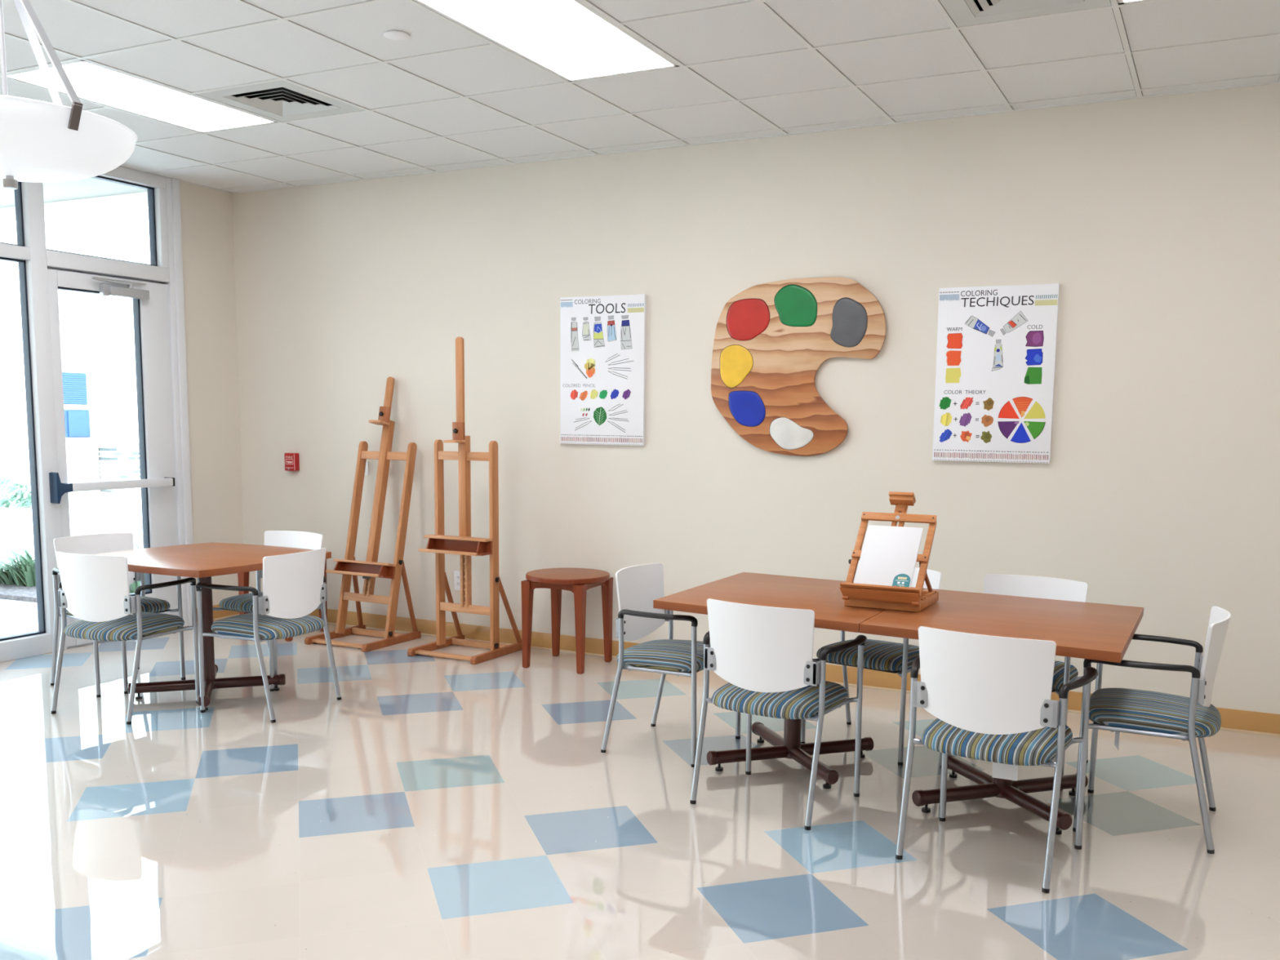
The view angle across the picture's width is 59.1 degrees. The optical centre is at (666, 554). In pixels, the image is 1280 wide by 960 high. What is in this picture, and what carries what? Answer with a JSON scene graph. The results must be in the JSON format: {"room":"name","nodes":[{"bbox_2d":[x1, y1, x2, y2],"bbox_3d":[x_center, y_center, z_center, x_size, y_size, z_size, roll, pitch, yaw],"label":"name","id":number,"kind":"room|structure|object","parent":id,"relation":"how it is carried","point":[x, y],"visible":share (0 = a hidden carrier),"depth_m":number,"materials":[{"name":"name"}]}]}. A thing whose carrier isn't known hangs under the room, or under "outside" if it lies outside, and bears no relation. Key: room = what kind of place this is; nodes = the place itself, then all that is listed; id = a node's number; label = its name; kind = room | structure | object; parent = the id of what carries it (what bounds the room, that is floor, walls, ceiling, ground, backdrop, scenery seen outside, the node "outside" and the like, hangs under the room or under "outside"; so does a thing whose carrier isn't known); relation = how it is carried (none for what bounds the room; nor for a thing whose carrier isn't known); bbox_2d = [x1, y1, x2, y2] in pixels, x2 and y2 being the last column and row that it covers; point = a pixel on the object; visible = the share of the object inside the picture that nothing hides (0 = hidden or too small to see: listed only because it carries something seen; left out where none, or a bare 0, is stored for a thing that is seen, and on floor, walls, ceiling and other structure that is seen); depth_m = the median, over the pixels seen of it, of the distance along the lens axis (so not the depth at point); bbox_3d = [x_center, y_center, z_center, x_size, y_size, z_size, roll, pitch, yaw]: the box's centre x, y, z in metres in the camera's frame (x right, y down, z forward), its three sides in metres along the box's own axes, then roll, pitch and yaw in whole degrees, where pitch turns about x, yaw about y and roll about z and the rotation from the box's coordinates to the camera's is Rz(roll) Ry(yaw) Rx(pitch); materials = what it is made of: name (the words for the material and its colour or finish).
{"room":"art classroom","nodes":[
{"label":"art classroom","id":0,"kind":"room"},
{"bbox_2d":[62,372,87,404],"bbox_3d":[-11.778,-3.275,22.316,0.060,0.623,0.735,4,8,26],"label":"shutter","id":1,"kind":"object","parent":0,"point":[74,384],"depth_m":22.39,"materials":[{"name":"blue paper"}]},
{"bbox_2d":[179,182,244,608],"bbox_3d":[-3.349,-1.111,8.196,0.150,3.203,0.500,4,8,26],"label":"wall","id":2,"kind":"structure","parent":0,"point":[206,214],"depth_m":8.15,"materials":[{"name":"paint"}]},
{"bbox_2d":[46,166,169,283],"bbox_3d":[-3.658,-0.978,7.470,0.108,3.097,0.925,4,8,26],"label":"window","id":3,"kind":"structure","parent":2,"relation":"in","point":[157,272],"depth_m":7.52,"materials":[{"name":"white paint"}]},
{"bbox_2d":[47,268,183,648],"bbox_3d":[-3.636,-0.617,7.460,0.165,2.387,0.965,4,8,26],"label":"door","id":4,"kind":"structure","parent":3,"relation":"attached to","point":[157,482],"depth_m":7.67,"materials":[{"name":"white paint"}]},
{"bbox_2d":[161,177,194,626],"bbox_3d":[-3.426,-1.030,7.914,0.120,3.099,0.111,4,8,26],"label":"trim","id":5,"kind":"structure","parent":2,"relation":"attached to","point":[175,285],"depth_m":7.86,"materials":[{"name":"white paint"}]},
{"bbox_2d":[196,604,239,622],"bbox_3d":[-3.296,0.425,8.340,0.013,0.112,0.491,4,8,26],"label":"baseboard","id":6,"kind":"structure","parent":2,"relation":"attached to","point":[217,615],"depth_m":8.35,"materials":[{"name":"wood"}]},
{"bbox_2d":[0,619,1279,959],"bbox_3d":[-0.975,1.237,2.283,9.600,0.001,9.400,4,8,26],"label":"floor","id":7,"kind":"structure","parent":0,"point":[439,808],"depth_m":4.18,"materials":[{"name":"tile"}]},
{"bbox_2d":[50,532,185,697],"bbox_3d":[-3.078,0.314,6.315,0.479,0.823,0.611,5,8,33],"label":"armchair","id":8,"kind":"object","parent":7,"relation":"on","point":[91,544],"visible":0.44,"depth_m":6.35,"materials":[{"name":"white plastic"}]},
{"bbox_2d":[50,551,199,724],"bbox_3d":[-2.768,0.384,5.765,0.611,0.823,0.479,3,7,21],"label":"armchair","id":9,"kind":"object","parent":7,"relation":"on","point":[95,589],"visible":1,"depth_m":5.56,"materials":[{"name":"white plastic"}]},
{"bbox_2d":[90,542,331,711],"bbox_3d":[-2.465,0.379,6.092,1.026,0.760,0.966,4,8,26],"label":"table","id":10,"kind":"object","parent":7,"relation":"on","point":[202,561],"visible":0.72,"depth_m":6.03,"materials":[{"name":"laminate"}]},
{"bbox_2d":[195,547,341,722],"bbox_3d":[-2.048,0.383,5.845,0.479,0.823,0.611,4,7,22],"label":"armchair","id":11,"kind":"object","parent":7,"relation":"on","point":[295,585],"visible":1,"depth_m":5.68,"materials":[{"name":"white plastic"}]},
{"bbox_2d":[213,530,336,687],"bbox_3d":[-2.281,0.297,6.538,0.611,0.823,0.479,4,8,27],"label":"armchair","id":12,"kind":"object","parent":7,"relation":"on","point":[291,539],"visible":0.17,"depth_m":6.63,"materials":[{"name":"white plastic"}]},
{"bbox_2d":[237,559,327,641],"bbox_3d":[-2.638,0.269,7.786,0.512,0.569,0.512,3,7,20],"label":"round stool","id":13,"kind":"object","parent":7,"relation":"on","point":[243,578],"visible":0.02,"depth_m":7.66,"materials":[{"name":"brown wood"}]},
{"bbox_2d":[304,376,421,652],"bbox_3d":[-2.014,-0.298,7.528,0.520,1.773,0.615,4,8,26],"label":"easel","id":14,"kind":"object","parent":7,"relation":"on","point":[370,569],"visible":1,"depth_m":7.63,"materials":[{"name":"brown wood"}]},
{"bbox_2d":[325,558,395,578],"bbox_3d":[-2.046,0.100,7.563,0.480,0.110,0.145,4,8,26],"label":"tray","id":15,"kind":"object","parent":14,"relation":"on","point":[369,569],"depth_m":7.57,"materials":[{"name":"brown wood"}]},
{"bbox_2d":[407,337,522,664],"bbox_3d":[-1.269,-0.360,7.164,0.520,2.000,0.560,4,8,26],"label":"easel","id":16,"kind":"object","parent":7,"relation":"on","point":[466,546],"visible":1,"depth_m":7.15,"materials":[{"name":"brown wood"}]},
{"bbox_2d":[418,534,492,555],"bbox_3d":[-1.331,-0.058,7.123,0.480,0.100,0.128,4,8,26],"label":"tray","id":17,"kind":"object","parent":16,"relation":"on","point":[462,544],"depth_m":7.13,"materials":[{"name":"brown wood"}]},
{"bbox_2d":[520,568,613,674],"bbox_3d":[-0.603,0.397,6.926,0.512,0.569,0.512,4,7,23],"label":"round stool","id":18,"kind":"object","parent":7,"relation":"on","point":[576,580],"visible":1,"depth_m":6.82,"materials":[{"name":"brown wood"}]},
{"bbox_2d":[600,563,740,767],"bbox_3d":[0.033,0.483,5.220,0.479,0.823,0.611,4,8,26],"label":"armchair","id":19,"kind":"object","parent":7,"relation":"on","point":[637,586],"visible":0.77,"depth_m":5.13,"materials":[{"name":"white plastic"}]},
{"bbox_2d":[689,598,866,830],"bbox_3d":[0.445,0.577,4.481,0.611,0.823,0.479,5,8,33],"label":"armchair","id":20,"kind":"object","parent":7,"relation":"on","point":[764,654],"visible":1,"depth_m":4.29,"materials":[{"name":"plastic"}]},
{"bbox_2d":[653,572,924,788],"bbox_3d":[0.548,0.551,4.962,0.923,0.760,1.106,4,8,26],"label":"table","id":21,"kind":"object","parent":7,"relation":"on","point":[823,597],"visible":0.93,"depth_m":4.91,"materials":[{"name":"laminate"}]},
{"bbox_2d":[839,491,938,612],"bbox_3d":[0.928,-0.022,4.636,0.328,0.459,0.405,4,8,26],"label":"easel","id":22,"kind":"object","parent":21,"relation":"on","point":[854,594],"visible":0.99,"depth_m":4.57,"materials":[{"name":"brown wood"}]},
{"bbox_2d":[853,524,923,587],"bbox_3d":[0.901,0.014,4.576,0.230,0.239,0.195,4,8,26],"label":"paper","id":23,"kind":"object","parent":22,"relation":"on","point":[889,554],"visible":1,"depth_m":4.58,"materials":[{"name":"white paper"}]},
{"bbox_2d":[894,577,906,586],"bbox_3d":[0.935,0.112,4.486,0.054,0.039,0.032,4,8,26],"label":"print","id":24,"kind":"object","parent":23,"relation":"attached to","point":[899,581],"depth_m":4.49},
{"bbox_2d":[800,564,941,765],"bbox_3d":[0.984,0.486,5.292,0.611,0.823,0.479,6,9,37],"label":"armchair","id":25,"kind":"object","parent":7,"relation":"on","point":[898,658],"visible":0.18,"depth_m":5.13,"materials":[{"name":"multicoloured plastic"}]},
{"bbox_2d":[895,626,1097,893],"bbox_3d":[1.149,0.650,3.943,0.611,0.823,0.479,5,8,32],"label":"armchair","id":26,"kind":"object","parent":7,"relation":"on","point":[989,697],"visible":1,"depth_m":3.75,"materials":[{"name":"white plastic"}]},
{"bbox_2d":[859,588,1143,834],"bbox_3d":[1.343,0.618,4.487,0.922,0.760,1.118,4,8,26],"label":"table","id":27,"kind":"object","parent":7,"relation":"on","point":[1078,629],"visible":0.82,"depth_m":4.38,"materials":[{"name":"laminate"}]},
{"bbox_2d":[940,573,1088,790],"bbox_3d":[1.556,0.531,4.973,0.611,0.823,0.479,5,8,32],"label":"armchair","id":28,"kind":"object","parent":7,"relation":"on","point":[1029,586],"visible":0.1,"depth_m":5.07,"materials":[{"name":"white plastic"}]},
{"bbox_2d":[1072,606,1231,853],"bbox_3d":[1.852,0.616,4.295,0.479,0.823,0.611,4,8,26],"label":"armchair","id":29,"kind":"object","parent":7,"relation":"on","point":[1141,712],"visible":0.91,"depth_m":4.13,"materials":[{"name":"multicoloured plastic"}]},
{"bbox_2d":[0,0,1279,192],"bbox_3d":[-0.937,-1.939,1.901,9.800,0.198,9.600,4,8,26],"label":"ceiling","id":30,"kind":"structure","parent":0,"point":[282,49],"depth_m":5.16,"materials":[{"name":"tile"}]},
{"bbox_2d":[0,0,137,189],"bbox_3d":[-1.737,-1.472,2.954,0.651,0.997,0.630,4,8,26],"label":"pendant lamp","id":31,"kind":"object","parent":30,"relation":"hanging from","point":[41,141],"visible":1,"depth_m":2.90,"materials":[{"name":"white glass"}]},
{"bbox_2d":[0,59,276,133],"bbox_3d":[-2.648,-2.340,5.786,0.581,0.031,1.190,4,8,26],"label":"recessed light","id":32,"kind":"object","parent":30,"relation":"in","point":[91,82],"visible":0.69,"depth_m":5.77,"materials":[{"name":"white plastic"}]},
{"bbox_2d":[196,80,363,121],"bbox_3d":[-1.966,-2.357,5.786,0.581,0.080,0.581,4,8,26],"label":"ceiling vent","id":33,"kind":"object","parent":30,"relation":"in","point":[282,100],"visible":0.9,"depth_m":5.86,"materials":[{"name":"grey metal"}]},
{"bbox_2d":[382,30,409,40],"bbox_3d":[-1.131,-2.178,4.741,0.110,0.011,0.110,4,8,26],"label":"sprinkler cover","id":34,"kind":"object","parent":30,"relation":"attached to","point":[397,35],"visible":1,"depth_m":4.72,"materials":[{"name":"white plastic"}]},
{"bbox_2d":[413,0,679,81],"bbox_3d":[-0.463,-2.185,4.714,0.581,0.031,1.190,4,8,26],"label":"recessed light","id":35,"kind":"object","parent":30,"relation":"in","point":[569,39],"visible":0.83,"depth_m":4.73,"materials":[{"name":"white plastic"}]},
{"bbox_2d":[0,0,1279,193],"bbox_3d":[-0.939,-1.843,1.913,9.601,0.015,9.400,4,8,26],"label":"grid","id":36,"kind":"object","parent":30,"relation":"attached to","point":[1115,5],"depth_m":5.35,"materials":[{"name":"white metal"}]},
{"bbox_2d":[939,0,1111,26],"bbox_3d":[1.311,-2.125,4.179,0.581,0.080,0.581,4,8,26],"label":"ceiling vent","id":37,"kind":"object","parent":30,"relation":"in","point":[962,12],"visible":1,"depth_m":4.36,"materials":[{"name":"grey metal"}]},
{"bbox_2d":[1118,0,1150,4],"bbox_3d":[1.722,-2.030,3.643,0.581,0.031,1.190,4,8,26],"label":"recessed light","id":38,"kind":"object","parent":30,"relation":"in","point":[1120,2],"visible":1,"depth_m":4.27,"materials":[{"name":"white"}]},
{"bbox_2d":[231,75,1279,714],"bbox_3d":[1.163,-0.834,6.343,9.900,3.203,0.150,4,8,26],"label":"wall","id":39,"kind":"structure","parent":0,"point":[1156,220],"depth_m":6.39,"materials":[{"name":"paint"}]},
{"bbox_2d":[284,453,299,471],"bbox_3d":[-2.713,-0.669,8.181,0.101,0.128,0.052,4,8,26],"label":"alarm pull station","id":40,"kind":"object","parent":39,"relation":"attached to","point":[291,460],"visible":1,"depth_m":8.16,"materials":[{"name":"red plastic"}]},
{"bbox_2d":[364,462,368,475],"bbox_3d":[-2.117,-0.602,7.916,0.080,0.091,0.009,4,8,26],"label":"wall switch plate","id":41,"kind":"object","parent":39,"relation":"attached to","point":[366,469],"visible":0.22,"depth_m":7.90,"materials":[{"name":"white plastic"}]},
{"bbox_2d":[453,570,460,590],"bbox_3d":[-1.406,0.178,7.650,0.074,0.130,0.009,4,8,26],"label":"wall outlet","id":42,"kind":"object","parent":39,"relation":"attached to","point":[456,573],"visible":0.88,"depth_m":7.65,"materials":[{"name":"white plastic"}]},
{"bbox_2d":[560,293,646,445],"bbox_3d":[-0.395,-1.134,6.986,0.594,0.908,0.027,4,8,26],"label":"poster","id":43,"kind":"object","parent":39,"relation":"attached to","point":[602,338],"visible":1,"depth_m":6.97,"materials":[{"name":"white paper"}]},
{"bbox_2d":[308,608,1279,737],"bbox_3d":[1.109,0.705,6.455,9.600,0.112,0.013,4,8,26],"label":"baseboard","id":44,"kind":"structure","parent":39,"relation":"attached to","point":[1232,720],"depth_m":7.16,"materials":[{"name":"wood"}]},
{"bbox_2d":[711,276,885,456],"bbox_3d":[0.735,-1.060,6.427,1.037,0.995,0.034,4,8,26],"label":"palette","id":45,"kind":"object","parent":39,"relation":"attached to","point":[771,341],"visible":1,"depth_m":6.43,"materials":[{"name":"brown wood"}]},
{"bbox_2d":[932,283,1059,463],"bbox_3d":[1.728,-0.946,5.949,0.609,0.915,0.027,4,8,26],"label":"poster","id":46,"kind":"object","parent":39,"relation":"attached to","point":[996,351],"visible":1,"depth_m":5.93,"materials":[{"name":"white paper"}]},
{"bbox_3d":[-6.423,-0.407,2.031,0.150,3.203,4.450,4,8,26],"label":"wall","id":47,"kind":"structure","parent":0,"visible":0},
{"bbox_2d":[0,181,66,662],"bbox_3d":[-4.621,-0.757,5.528,0.110,3.099,3.448,4,8,26],"label":"window","id":48,"kind":"structure","parent":47,"relation":"in","point":[29,252],"depth_m":6.96,"materials":[{"name":"white paint"}]},
{"bbox_2d":[0,177,147,222],"bbox_3d":[-6.568,-2.279,5.276,3.200,0.165,7.680,4,8,26],"label":"porch roof","id":49,"kind":"structure","parent":47,"relation":"attached to","point":[89,195],"depth_m":8.10,"materials":[{"name":"grey"}]},
{"label":"outside","id":50,"kind":"structure","parent":0,"visible":0},
{"bbox_2d":[0,490,143,637],"bbox_3d":[-18.961,-1.127,21.874,39.850,0.290,70.000,4,8,26],"label":"ground","id":51,"kind":"structure","parent":50,"point":[90,513],"depth_m":15.73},
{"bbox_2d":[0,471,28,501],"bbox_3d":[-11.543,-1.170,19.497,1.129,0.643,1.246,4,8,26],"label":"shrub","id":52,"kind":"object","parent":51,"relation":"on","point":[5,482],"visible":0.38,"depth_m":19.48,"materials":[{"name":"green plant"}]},
{"bbox_2d":[0,481,31,507],"bbox_3d":[-10.647,-0.966,18.696,0.902,0.464,0.773,-1,7,-16],"label":"shrub","id":53,"kind":"object","parent":51,"relation":"on","point":[22,496],"visible":0.7,"depth_m":18.52,"materials":[{"name":"green plant"}]},
{"bbox_2d":[0,444,100,495],"bbox_3d":[-14.158,-1.046,16.602,0.300,0.923,12.858,4,8,26],"label":"wall","id":54,"kind":"structure","parent":51,"relation":"on","point":[82,460],"depth_m":21.68,"materials":[{"name":"white paint"}]},
{"bbox_2d":[0,582,132,602],"bbox_3d":[-5.440,0.323,9.781,2.920,0.040,1.091,2,7,14],"label":"planting bed","id":55,"kind":"object","parent":51,"relation":"on","point":[9,592],"visible":0.12,"depth_m":9.57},
{"bbox_2d":[0,538,145,593],"bbox_3d":[-5.246,0.050,9.837,2.752,0.491,0.966,3,7,18],"label":"grass","id":56,"kind":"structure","parent":55,"relation":"on","point":[23,573],"depth_m":9.93,"materials":[{"name":"green plant"}]},
{"bbox_2d":[0,206,150,446],"bbox_3d":[-15.802,-3.769,14.382,0.360,7.300,60.000,4,8,26],"label":"house","id":57,"kind":"structure","parent":51,"relation":"on","point":[98,358],"depth_m":22.59,"materials":[{"name":"white paint"}]},
{"bbox_2d":[64,409,90,437],"bbox_3d":[-11.729,-2.605,22.514,0.060,0.548,0.535,4,8,26],"label":"shutter","id":58,"kind":"object","parent":57,"relation":"hanging from","point":[77,422],"depth_m":22.48,"materials":[{"name":"blue paper"}]},
{"bbox_2d":[95,440,141,492],"bbox_3d":[-10.597,-1.827,23.181,0.400,0.987,2.138,4,8,26],"label":"brick wall","id":59,"kind":"structure","parent":51,"relation":"on","point":[117,460],"depth_m":22.31,"materials":[{"name":"white"}]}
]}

